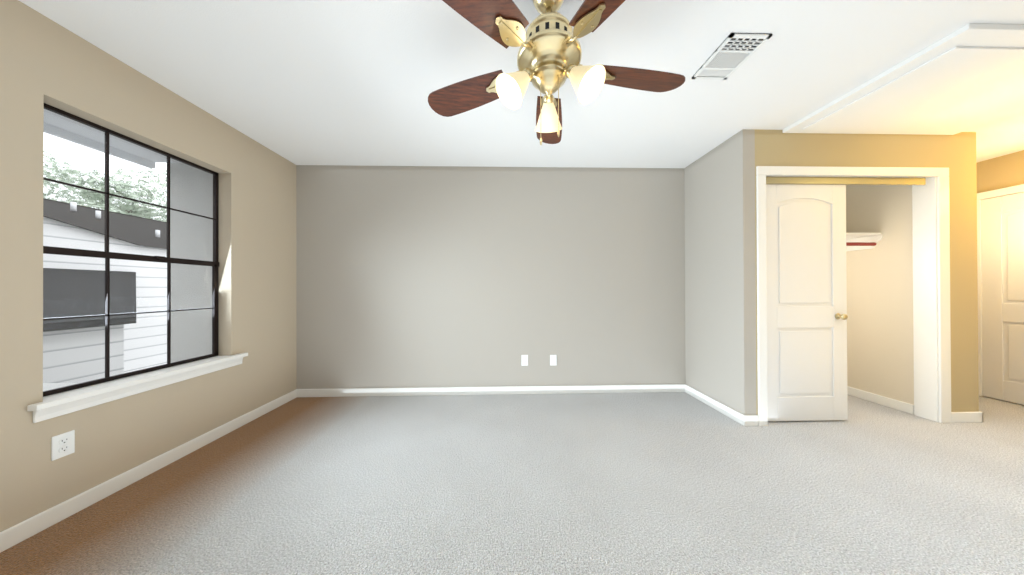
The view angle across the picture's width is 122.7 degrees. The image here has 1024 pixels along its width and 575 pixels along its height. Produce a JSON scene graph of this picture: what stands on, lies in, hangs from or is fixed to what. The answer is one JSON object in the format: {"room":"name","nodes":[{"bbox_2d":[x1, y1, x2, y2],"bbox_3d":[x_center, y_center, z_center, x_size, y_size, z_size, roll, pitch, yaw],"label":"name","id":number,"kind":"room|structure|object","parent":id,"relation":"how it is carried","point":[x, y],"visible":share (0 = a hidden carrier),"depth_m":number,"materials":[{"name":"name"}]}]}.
{"room":"empty bedroom","nodes":[
{"label":"empty bedroom","id":0,"kind":"room"},
{"bbox_2d":[0,0,296,531],"bbox_3d":[-2.259,-0.079,0.343,0.120,2.440,5.205,0,0,-2],"label":"wall","id":1,"kind":"structure","parent":0,"point":[45,59],"depth_m":1.58,"materials":[{"name":"beige paint"}]},
{"bbox_2d":[51,430,74,460],"bbox_3d":[-2.219,0.780,1.386,0.010,0.114,0.070,0,0,-2],"label":"electrical outlet","id":2,"kind":"object","parent":1,"relation":"attached to","point":[63,445],"visible":1,"depth_m":1.38,"materials":[{"name":"white plastic"}]},
{"bbox_2d":[27,103,247,422],"bbox_3d":[-2.278,-0.143,1.813,0.170,1.549,1.060,0,0,-2],"label":"window","id":3,"kind":"structure","parent":1,"relation":"in","point":[107,254],"depth_m":1.67,"materials":[{"name":"brown metal"}]},
{"bbox_2d":[0,390,295,552],"bbox_3d":[-2.188,1.098,0.355,0.015,0.085,5.175,0,0,-2],"label":"baseboard","id":4,"kind":"structure","parent":1,"relation":"attached to","point":[27,528],"depth_m":1.57,"materials":[{"name":"white wood"}]},
{"bbox_2d":[296,165,685,388],"bbox_3d":[1.308,-0.081,3.102,7.398,2.440,0.120,0,0,-2],"label":"wall","id":5,"kind":"structure","parent":0,"point":[430,276],"depth_m":3.00,"materials":[{"name":"beige paint"}]},
{"bbox_2d":[296,384,683,397],"bbox_3d":[-0.170,1.101,2.990,4.128,0.085,0.015,0,0,-2],"label":"baseboard","id":6,"kind":"structure","parent":5,"relation":"attached to","point":[658,388],"depth_m":2.98,"materials":[{"name":"white wood"}]},
{"bbox_2d":[521,355,527,365],"bbox_3d":[0.137,0.781,3.002,0.070,0.114,0.010,0,0,-2],"label":"electrical outlet","id":7,"kind":"object","parent":5,"relation":"attached to","point":[524,360],"visible":1,"depth_m":3.00,"materials":[{"name":"white plastic"}]},
{"bbox_2d":[550,355,556,365],"bbox_3d":[0.445,0.782,3.012,0.070,0.114,0.007,0,0,-2],"label":"electrical outlet","id":8,"kind":"object","parent":5,"relation":"attached to","point":[553,360],"visible":1,"depth_m":3.01,"materials":[{"name":"white plastic"}]},
{"bbox_2d":[0,392,1023,574],"bbox_3d":[1.383,1.189,0.435,7.398,0.120,5.445,0,0,-2],"label":"floor","id":9,"kind":"structure","parent":0,"point":[673,483],"depth_m":1.52,"materials":[{"name":"beige carpet"}]},
{"bbox_2d":[19,0,1023,167],"bbox_3d":[1.375,-1.371,0.445,7.398,0.120,5.445,0,0,-2],"label":"ceiling","id":10,"kind":"structure","parent":0,"point":[331,82],"depth_m":1.65,"materials":[{"name":"white paint"}]},
{"bbox_2d":[428,0,684,144],"bbox_3d":[0.189,-0.953,1.258,1.249,0.702,1.250,0,0,-2],"label":"ceiling fan","id":11,"kind":"object","parent":10,"relation":"hanging from","point":[549,56],"visible":1,"depth_m":1.17,"materials":[{"name":"gold metal"}]},
{"bbox_2d":[692,33,771,79],"bbox_3d":[1.228,-1.300,1.590,0.216,0.012,0.303,0,0,-2],"label":"ceiling vent","id":12,"kind":"object","parent":10,"relation":"in","point":[731,54],"visible":1,"depth_m":1.56,"materials":[{"name":"white metal"}]},
{"bbox_2d":[783,23,1023,134],"bbox_3d":[2.990,-1.291,1.873,1.475,0.040,0.933,0,0,-2],"label":"ceiling","id":13,"kind":"structure","parent":10,"relation":"attached to","point":[967,77],"depth_m":1.83,"materials":[{"name":"white paint"}]},
{"bbox_2d":[684,129,978,414],"bbox_3d":[2.906,-0.087,2.708,2.016,2.440,0.751,0,0,-2],"label":"wall","id":14,"kind":"structure","parent":0,"point":[720,278],"depth_m":2.36,"materials":[{"name":"beige paint"}]},
{"bbox_2d":[684,384,751,425],"bbox_3d":[1.901,1.093,2.662,0.027,0.085,0.751,0,0,-2],"label":"baseboard","id":15,"kind":"structure","parent":14,"relation":"attached to","point":[745,420],"depth_m":2.54,"materials":[{"name":"white wood"}]},
{"bbox_2d":[766,184,847,420],"bbox_3d":[2.465,0.120,2.341,0.727,1.998,0.096,0,0,-2],"label":"closet door","id":16,"kind":"structure","parent":14,"relation":"in","point":[807,316],"depth_m":2.36,"materials":[{"name":"white wood"}]},
{"bbox_2d":[766,177,925,184],"bbox_3d":[2.796,-0.898,2.393,1.418,0.059,0.080,0,0,-2],"label":"track rail","id":17,"kind":"object","parent":14,"relation":"attached to","point":[849,180],"visible":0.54,"depth_m":2.35,"materials":[{"name":"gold metal"}]},
{"bbox_2d":[756,166,950,425],"bbox_3d":[2.837,0.066,2.390,1.642,2.132,0.152,0,0,-2],"label":"trim","id":18,"kind":"structure","parent":14,"relation":"attached to","point":[931,299],"depth_m":2.34,"materials":[{"name":"white wood"}]},
{"bbox_2d":[951,411,982,421],"bbox_3d":[3.925,1.087,2.724,0.015,0.085,0.766,0,0,-2],"label":"baseboard","id":19,"kind":"structure","parent":14,"relation":"attached to","point":[970,416],"depth_m":2.34,"materials":[{"name":"white wood"}]},
{"bbox_2d":[846,185,913,404],"bbox_3d":[2.781,-0.129,2.774,1.571,2.355,0.614,0,0,-2],"label":"wall","id":20,"kind":"structure","parent":0,"point":[880,355],"depth_m":2.70,"materials":[{"name":"beige paint"}]},
{"bbox_2d":[846,233,882,250],"bbox_3d":[2.778,-0.454,2.874,1.571,0.145,0.415,0,0,-2],"label":"closet shelf","id":21,"kind":"object","parent":20,"relation":"attached to","point":[858,241],"visible":0.25,"depth_m":2.74,"materials":[{"name":"white wood"}]},
{"bbox_2d":[847,386,913,414],"bbox_3d":[3.563,1.088,2.784,0.015,0.085,0.596,0,0,-2],"label":"baseboard","id":22,"kind":"structure","parent":20,"relation":"attached to","point":[892,403],"depth_m":2.70,"materials":[{"name":"white wood"}]},
{"bbox_2d":[976,150,1023,399],"bbox_3d":[5.017,-0.102,0.537,0.120,2.440,5.205,0,0,-2],"label":"wall","id":23,"kind":"structure","parent":0,"point":[1004,171],"depth_m":2.81,"materials":[{"name":"beige paint"}]},
{"bbox_2d":[977,184,1023,396],"bbox_3d":[4.881,0.072,2.488,0.050,2.107,0.954,0,0,-2],"label":"door frame","id":24,"kind":"structure","parent":23,"relation":"attached to","point":[1016,189],"depth_m":2.90,"materials":[{"name":"white wood"}]},
{"bbox_2d":[981,192,1023,404],"bbox_3d":[4.878,0.105,2.488,0.035,2.020,0.810,0,0,-2],"label":"hall door","id":25,"kind":"structure","parent":23,"relation":"in","point":[1002,241],"depth_m":2.77,"materials":[{"name":"white wood"}]},
{"label":"outside","id":26,"kind":"structure","parent":0,"visible":0},
{"bbox_3d":[-41.374,4.349,8.220,77.692,0.100,130.667,0,0,-2],"label":"ground","id":27,"kind":"structure","parent":26,"visible":0},
{"bbox_2d":[43,324,123,382],"bbox_3d":[-5.239,2.287,-2.109,1.300,3.710,11.013,0,0,-2],"label":"house","id":28,"kind":"structure","parent":27,"relation":"on","point":[94,363],"depth_m":3.07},
{"bbox_2d":[43,268,135,331],"bbox_3d":[-5.226,0.074,-1.521,1.430,0.700,12.171,0,0,-2],"label":"roof","id":29,"kind":"structure","parent":28,"relation":"on","point":[114,287],"depth_m":3.43,"materials":[{"name":"grey"}]},
{"bbox_2d":[43,151,166,221],"bbox_3d":[-19.984,-1.060,15.474,13.635,10.858,33.275,0,0,-2],"label":"trees","id":30,"kind":"object","parent":27,"relation":"on","point":[116,207],"depth_m":11.99,"materials":[{"name":"green plant"}]},
{"bbox_2d":[43,217,166,372],"bbox_3d":[-6.168,1.545,0.764,0.300,5.220,16.800,0,0,-2],"label":"wall","id":31,"kind":"structure","parent":27,"relation":"on","point":[52,239],"depth_m":4.56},
{"bbox_2d":[43,198,166,248],"bbox_3d":[-8.250,-1.055,1.652,4.600,1.040,18.667,0,0,-2],"label":"roof","id":32,"kind":"structure","parent":31,"relation":"on","point":[90,216],"depth_m":4.95,"materials":[{"name":"black"}]},
{"bbox_2d":[170,163,212,362],"bbox_3d":[-2.623,1.050,2.517,0.500,6.200,0.327,0,0,-2],"label":"wall","id":33,"kind":"structure","parent":27,"relation":"on","point":[192,289],"depth_m":2.36,"materials":[{"name":"grey"}]},
{"bbox_3d":[-2.314,1.040,-0.065,0.020,6.200,12.000,0,0,-2],"label":"wall","id":34,"kind":"structure","parent":0,"visible":0},
{"bbox_2d":[43,383,77,390],"bbox_3d":[-3.293,0.834,-2.612,2.112,0.200,9.893,0,0,-2],"label":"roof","id":35,"kind":"structure","parent":34,"relation":"attached to","point":[48,386],"depth_m":2.27,"materials":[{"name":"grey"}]},
{"bbox_2d":[43,109,181,168],"bbox_3d":[-2.599,-1.120,-1.652,0.660,0.210,8.027,0,0,-2],"label":"roof eave","id":36,"kind":"object","parent":34,"relation":"attached to","point":[138,151],"depth_m":1.98,"materials":[{"name":"white"}]}
]}

